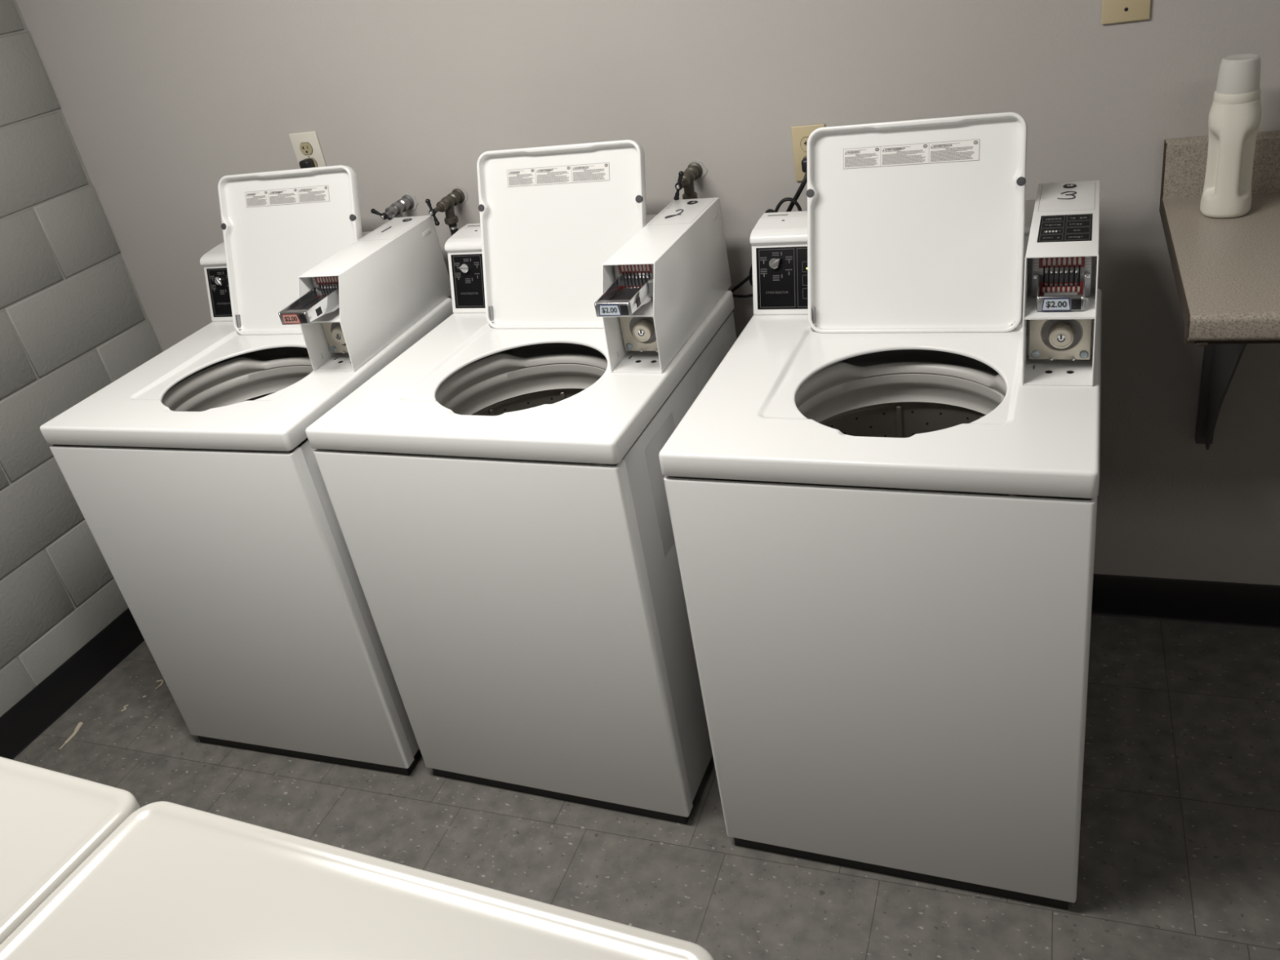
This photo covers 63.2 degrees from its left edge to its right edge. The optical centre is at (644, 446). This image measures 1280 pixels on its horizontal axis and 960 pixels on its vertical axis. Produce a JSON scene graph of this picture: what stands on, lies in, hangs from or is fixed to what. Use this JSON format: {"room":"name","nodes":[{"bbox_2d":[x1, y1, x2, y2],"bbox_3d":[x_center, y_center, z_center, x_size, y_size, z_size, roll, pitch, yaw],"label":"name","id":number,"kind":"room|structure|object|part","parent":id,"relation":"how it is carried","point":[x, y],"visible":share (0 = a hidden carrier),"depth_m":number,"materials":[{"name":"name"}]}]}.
{"room":"laundry","nodes":[
{"label":"laundry","id":0,"kind":"room"},
{"bbox_2d":[0,0,162,716],"bbox_3d":[-2.161,0.093,1.542,0.151,2.500,3.400,2,30,21],"label":"wall","id":1,"kind":"structure","parent":0,"point":[74,321],"depth_m":2.77,"materials":[{"name":"grey tile"}]},
{"bbox_2d":[0,607,144,759],"bbox_3d":[-1.897,1.130,2.072,0.009,0.117,3.399,2,30,21],"label":"baseboard","id":2,"kind":"structure","parent":1,"relation":"attached to","point":[31,716],"depth_m":2.85,"materials":[{"name":"black"}]},
{"bbox_2d":[13,614,1279,959],"bbox_3d":[0.514,1.288,1.188,5.450,0.100,3.600,2,30,21],"label":"floor","id":3,"kind":"structure","parent":0,"point":[1179,858],"depth_m":2.10,"materials":[{"name":"tile"}]},
{"bbox_2d":[0,756,140,944],"bbox_3d":[-0.926,0.935,1.246,0.686,0.920,0.710,3,31,24],"label":"washing machine","id":4,"kind":"object","parent":3,"relation":"on","point":[51,821],"visible":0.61,"depth_m":1.14,"materials":[{"name":"white metal"}]},
{"bbox_2d":[58,721,83,749],"bbox_3d":[-1.509,0.762,2.740,0.016,0.012,0.094,-6,28,9],"label":"scrap","id":5,"kind":"object","parent":3,"relation":"on","point":[80,724],"visible":1,"depth_m":2.75,"materials":[{"name":"beige paper"}]},
{"bbox_2d":[155,679,164,688],"bbox_3d":[-1.342,0.657,2.878,0.021,0.005,0.039,-16,29,-11],"label":"scrap","id":6,"kind":"object","parent":3,"relation":"on","point":[161,680],"visible":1,"depth_m":2.88,"materials":[{"name":"beige"}]},
{"bbox_2d":[40,164,453,775],"bbox_3d":[-0.826,0.035,2.508,0.649,1.266,0.712,1,30,21],"label":"washing machine","id":7,"kind":"object","parent":3,"relation":"on","point":[194,474],"visible":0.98,"depth_m":2.30,"materials":[{"name":"white metal"}]},
{"bbox_3d":[-1.069,-0.415,2.609,0.021,0.023,0.016,1,30,21],"label":"selector knob","id":8,"kind":"part","parent":7,"relation":"part of","materials":[{"name":"silver metal"}]},
{"bbox_3d":[-0.892,-0.384,2.554,0.446,0.117,0.036,1,30,21],"label":"control panel","id":9,"kind":"part","parent":7,"relation":"part of","materials":[{"name":"black plastic"}]},
{"bbox_3d":[-0.907,0.364,2.320,0.647,0.836,0.029,1,30,21],"label":"panel","id":10,"kind":"part","parent":7,"relation":"part of","materials":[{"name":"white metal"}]},
{"bbox_2d":[40,297,453,451],"bbox_3d":[-0.874,-0.183,2.371,0.649,0.042,0.678,1,30,21],"label":"washing machine top","id":11,"kind":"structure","parent":7,"relation":"on","point":[130,411],"depth_m":2.18,"materials":[{"name":"white metal"}]},
{"bbox_3d":[-0.832,-0.458,2.461,0.386,0.364,0.147,1,30,21],"label":"lid","id":12,"kind":"part","parent":7,"relation":"part of","materials":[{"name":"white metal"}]},
{"bbox_3d":[-0.647,-0.246,2.226,0.092,0.096,0.005,1,30,21],"label":"lock plate","id":13,"kind":"part","parent":7,"relation":"part of","materials":[{"name":"silver metal"}]},
{"bbox_2d":[0,800,714,959],"bbox_3d":[-0.299,0.972,0.963,0.686,0.920,0.710,3,31,24],"label":"washing machine","id":14,"kind":"object","parent":3,"relation":"on","point":[172,881],"visible":1,"depth_m":0.99,"materials":[{"name":"white metal"}]},
{"bbox_2d":[305,139,737,824],"bbox_3d":[-0.177,0.051,2.257,0.649,1.266,0.712,3,31,23],"label":"washing machine","id":15,"kind":"object","parent":3,"relation":"on","point":[496,491],"visible":0.98,"depth_m":2.06,"materials":[{"name":"white metal"}]},
{"bbox_3d":[-0.411,-0.406,2.365,0.027,0.022,0.014,3,31,23],"label":"selector knob","id":16,"kind":"part","parent":15,"relation":"part of","materials":[{"name":"silver metal"}]},
{"bbox_3d":[-0.235,-0.370,2.303,0.446,0.117,0.036,3,31,23],"label":"control panel","id":17,"kind":"part","parent":15,"relation":"part of","materials":[{"name":"black plastic"}]},
{"bbox_3d":[-0.269,0.379,2.074,0.647,0.836,0.029,3,31,23],"label":"panel","id":18,"kind":"part","parent":15,"relation":"part of","materials":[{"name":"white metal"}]},
{"bbox_2d":[305,290,733,464],"bbox_3d":[-0.225,-0.168,2.121,0.649,0.042,0.678,3,31,23],"label":"washing machine top","id":19,"kind":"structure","parent":15,"relation":"on","point":[397,410],"depth_m":1.93,"materials":[{"name":"white metal"}]},
{"bbox_3d":[-0.176,-0.442,2.208,0.386,0.364,0.147,3,31,23],"label":"lid","id":20,"kind":"part","parent":15,"relation":"part of","materials":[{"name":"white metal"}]},
{"bbox_3d":[-0.003,-0.225,1.968,0.092,0.096,0.005,3,31,23],"label":"lock plate","id":21,"kind":"part","parent":15,"relation":"part of","materials":[{"name":"silver metal"}]},
{"bbox_2d":[658,111,1102,910],"bbox_3d":[0.489,0.093,1.951,0.649,1.266,0.712,2,31,23],"label":"washing machine","id":22,"kind":"object","parent":3,"relation":"on","point":[882,496],"visible":1,"depth_m":1.77,"materials":[{"name":"white metal"}]},
{"bbox_3d":[0.258,-0.362,2.057,0.024,0.022,0.015,2,31,23],"label":"selector knob","id":23,"kind":"part","parent":22,"relation":"part of","materials":[{"name":"silver metal"}]},
{"bbox_3d":[0.430,-0.327,1.997,0.446,0.117,0.036,2,31,23],"label":"control panel","id":24,"kind":"part","parent":22,"relation":"part of","materials":[{"name":"black plastic"}]},
{"bbox_2d":[658,288,1102,498],"bbox_3d":[0.441,-0.126,1.815,0.649,0.042,0.678,2,31,23],"label":"washer top","id":25,"kind":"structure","parent":22,"relation":"on","point":[746,423],"depth_m":1.62,"materials":[{"name":"white metal"}]},
{"bbox_3d":[0.398,0.421,1.767,0.647,0.836,0.029,2,31,23],"label":"panel","id":26,"kind":"part","parent":22,"relation":"part of","materials":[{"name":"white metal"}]},
{"bbox_3d":[0.489,-0.400,1.902,0.386,0.364,0.147,2,31,23],"label":"lid","id":27,"kind":"part","parent":22,"relation":"part of","materials":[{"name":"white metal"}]},
{"bbox_3d":[0.664,-0.183,1.663,0.092,0.096,0.005,2,31,23],"label":"lock plate","id":28,"kind":"part","parent":22,"relation":"part of","materials":[{"name":"silver metal"}]},
{"bbox_2d":[16,0,1279,585],"bbox_3d":[0.879,-0.708,1.986,5.450,2.500,0.100,2,30,21],"label":"wall","id":29,"kind":"structure","parent":0,"point":[160,101],"depth_m":2.27,"materials":[{"name":"grey paint"}]},
{"bbox_2d":[288,131,326,168],"bbox_3d":[-0.841,-0.728,2.606,0.081,0.117,0.008,2,30,21],"label":"wall outlet","id":30,"kind":"object","parent":29,"relation":"attached to","point":[305,145],"visible":0.76,"depth_m":2.59,"materials":[{"name":"beige plastic"}]},
{"bbox_2d":[299,142,312,155],"bbox_3d":[-0.845,-0.743,2.595,0.037,0.031,0.003,2,30,21],"label":"receptacle","id":31,"kind":"object","parent":30,"relation":"attached to","point":[305,148],"depth_m":2.59,"materials":[{"name":"beige plastic"}]},
{"bbox_2d":[298,158,315,168],"bbox_3d":[-0.782,-0.430,2.735,0.063,0.648,0.046,2,30,21],"label":"power cord","id":32,"kind":"object","parent":30,"relation":"attached to","point":[305,163],"visible":0.12,"depth_m":2.59,"materials":[{"name":"black plastic"}]},
{"bbox_2d":[305,157,317,167],"bbox_3d":[-0.839,-0.709,2.613,0.037,0.031,0.003,2,30,21],"label":"receptacle","id":33,"kind":"object","parent":30,"relation":"attached to","point":[315,159],"depth_m":2.61,"materials":[{"name":"beige"}]},
{"bbox_2d":[370,192,417,220],"bbox_3d":[-0.573,-0.393,2.633,0.065,0.474,0.122,2,30,21],"label":"water valve","id":34,"kind":"object","parent":29,"relation":"attached to","point":[407,201],"visible":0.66,"depth_m":2.54,"materials":[{"name":"metal"}]},
{"bbox_3d":[-0.624,-0.552,2.491,0.065,0.040,0.019,2,30,21],"label":"handle","id":35,"kind":"part","parent":34,"relation":"part of","materials":[{"name":"black metal"}]},
{"bbox_3d":[-0.602,-0.557,2.548,0.032,0.049,0.032,-21,30,-18],"label":"outlet spout","id":36,"kind":"part","parent":34,"relation":"part of","materials":[{"name":"metal"}]},
{"bbox_2d":[425,186,467,235],"bbox_3d":[-0.439,-0.394,2.568,0.048,0.483,0.138,2,30,21],"label":"water valve","id":37,"kind":"object","parent":29,"relation":"attached to","point":[458,195],"visible":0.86,"depth_m":2.48,"materials":[{"name":"brown metal"}]},
{"bbox_3d":[-0.494,-0.546,2.423,0.019,0.065,0.018,-17,29,-13],"label":"handle","id":38,"kind":"part","parent":37,"relation":"part of","materials":[{"name":"black metal"}]},
{"bbox_3d":[-0.467,-0.558,2.492,0.032,0.049,0.032,-21,30,-18],"label":"outlet spout","id":39,"kind":"part","parent":37,"relation":"part of","materials":[{"name":"brown metal"}]},
{"bbox_2d":[673,160,706,199],"bbox_3d":[0.128,-0.396,2.341,0.047,0.481,0.128,2,30,21],"label":"water valve","id":40,"kind":"object","parent":29,"relation":"attached to","point":[695,169],"visible":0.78,"depth_m":2.25,"materials":[{"name":"brown metal"}]},
{"bbox_3d":[0.072,-0.551,2.201,0.030,0.063,0.019,2,30,21],"label":"handle","id":41,"kind":"part","parent":40,"relation":"part of","materials":[{"name":"black metal"}]},
{"bbox_3d":[0.096,-0.559,2.262,0.032,0.049,0.032,-21,30,-18],"label":"outlet spout","id":42,"kind":"part","parent":40,"relation":"part of","materials":[{"name":"brown metal"}]},
{"bbox_2d":[732,265,752,297],"bbox_3d":[0.236,-0.391,2.353,0.102,0.115,0.007,2,30,21],"label":"hose","id":43,"kind":"object","parent":29,"relation":"hanging from","point":[751,268],"visible":0.2,"depth_m":2.38,"materials":[{"name":"black rubber"}]},
{"bbox_2d":[730,197,802,293],"bbox_3d":[0.249,-0.428,2.285,0.219,0.241,0.025,9,33,32],"label":"hose","id":44,"kind":"object","parent":29,"relation":"attached to","point":[785,199],"visible":0.38,"depth_m":2.21,"materials":[{"name":"black rubber"}]},
{"bbox_2d":[791,124,825,181],"bbox_3d":[0.348,-0.618,2.190,0.071,0.116,0.008,2,30,21],"label":"wall outlet","id":45,"kind":"object","parent":29,"relation":"attached to","point":[800,134],"visible":0.36,"depth_m":2.18,"materials":[{"name":"beige plastic"}]},
{"bbox_2d":[786,156,807,212],"bbox_3d":[0.352,-0.403,2.287,0.082,0.456,0.052,2,30,21],"label":"power cord","id":46,"kind":"object","parent":45,"relation":"hanging from","point":[804,162],"visible":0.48,"depth_m":2.18,"materials":[{"name":"black plastic"}]},
{"bbox_2d":[800,136,808,151],"bbox_3d":[0.344,-0.633,2.178,0.037,0.031,0.003,2,30,21],"label":"receptacle","id":47,"kind":"object","parent":45,"relation":"attached to","point":[803,140],"depth_m":2.18,"materials":[{"name":"beige plastic"}]},
{"bbox_2d":[1101,0,1151,24],"bbox_3d":[0.861,-0.819,1.857,0.080,0.115,0.007,2,30,21],"label":"blank wall plate","id":48,"kind":"object","parent":29,"relation":"attached to","point":[1113,11],"visible":1,"depth_m":1.87,"materials":[{"name":"beige plastic"}]},
{"bbox_2d":[1091,573,1279,629],"bbox_3d":[1.078,0.354,2.491,5.194,0.117,0.009,2,30,21],"label":"baseboard","id":49,"kind":"structure","parent":29,"relation":"attached to","point":[1190,601],"depth_m":2.42,"materials":[{"name":"black"}]},
{"bbox_2d":[1159,130,1279,346],"bbox_3d":[2.069,-0.329,1.305,2.518,0.170,0.592,2,30,21],"label":"countertop","id":50,"kind":"structure","parent":29,"relation":"attached to","point":[1226,271],"depth_m":1.73,"materials":[{"name":"laminate"}]},
{"bbox_2d":[1200,53,1262,217],"bbox_3d":[1.030,-0.544,1.824,0.081,0.266,0.102,6,32,28],"label":"detergent bottle","id":51,"kind":"object","parent":50,"relation":"on","point":[1234,117],"visible":1,"depth_m":1.80,"materials":[{"name":"beige plastic"}]},
{"bbox_2d":[1195,343,1246,449],"bbox_3d":[1.070,-0.112,1.902,0.032,0.507,0.500,2,30,21],"label":"bracket","id":52,"kind":"object","parent":29,"relation":"attached to","point":[1220,362],"visible":0.22,"depth_m":2.09,"materials":[{"name":"black metal"}]},
{"bbox_3d":[1.148,-0.231,2.094,0.032,0.507,0.022,2,30,21],"label":"wall plate","id":53,"kind":"part","parent":52,"relation":"part of","materials":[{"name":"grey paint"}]},
{"bbox_2d":[1162,130,1279,198],"bbox_3d":[2.158,-0.497,1.520,2.517,0.108,0.020,2,30,21],"label":"backsplash","id":54,"kind":"structure","parent":29,"relation":"attached to","point":[1186,157],"depth_m":1.94,"materials":[{"name":"laminate"}]}
]}

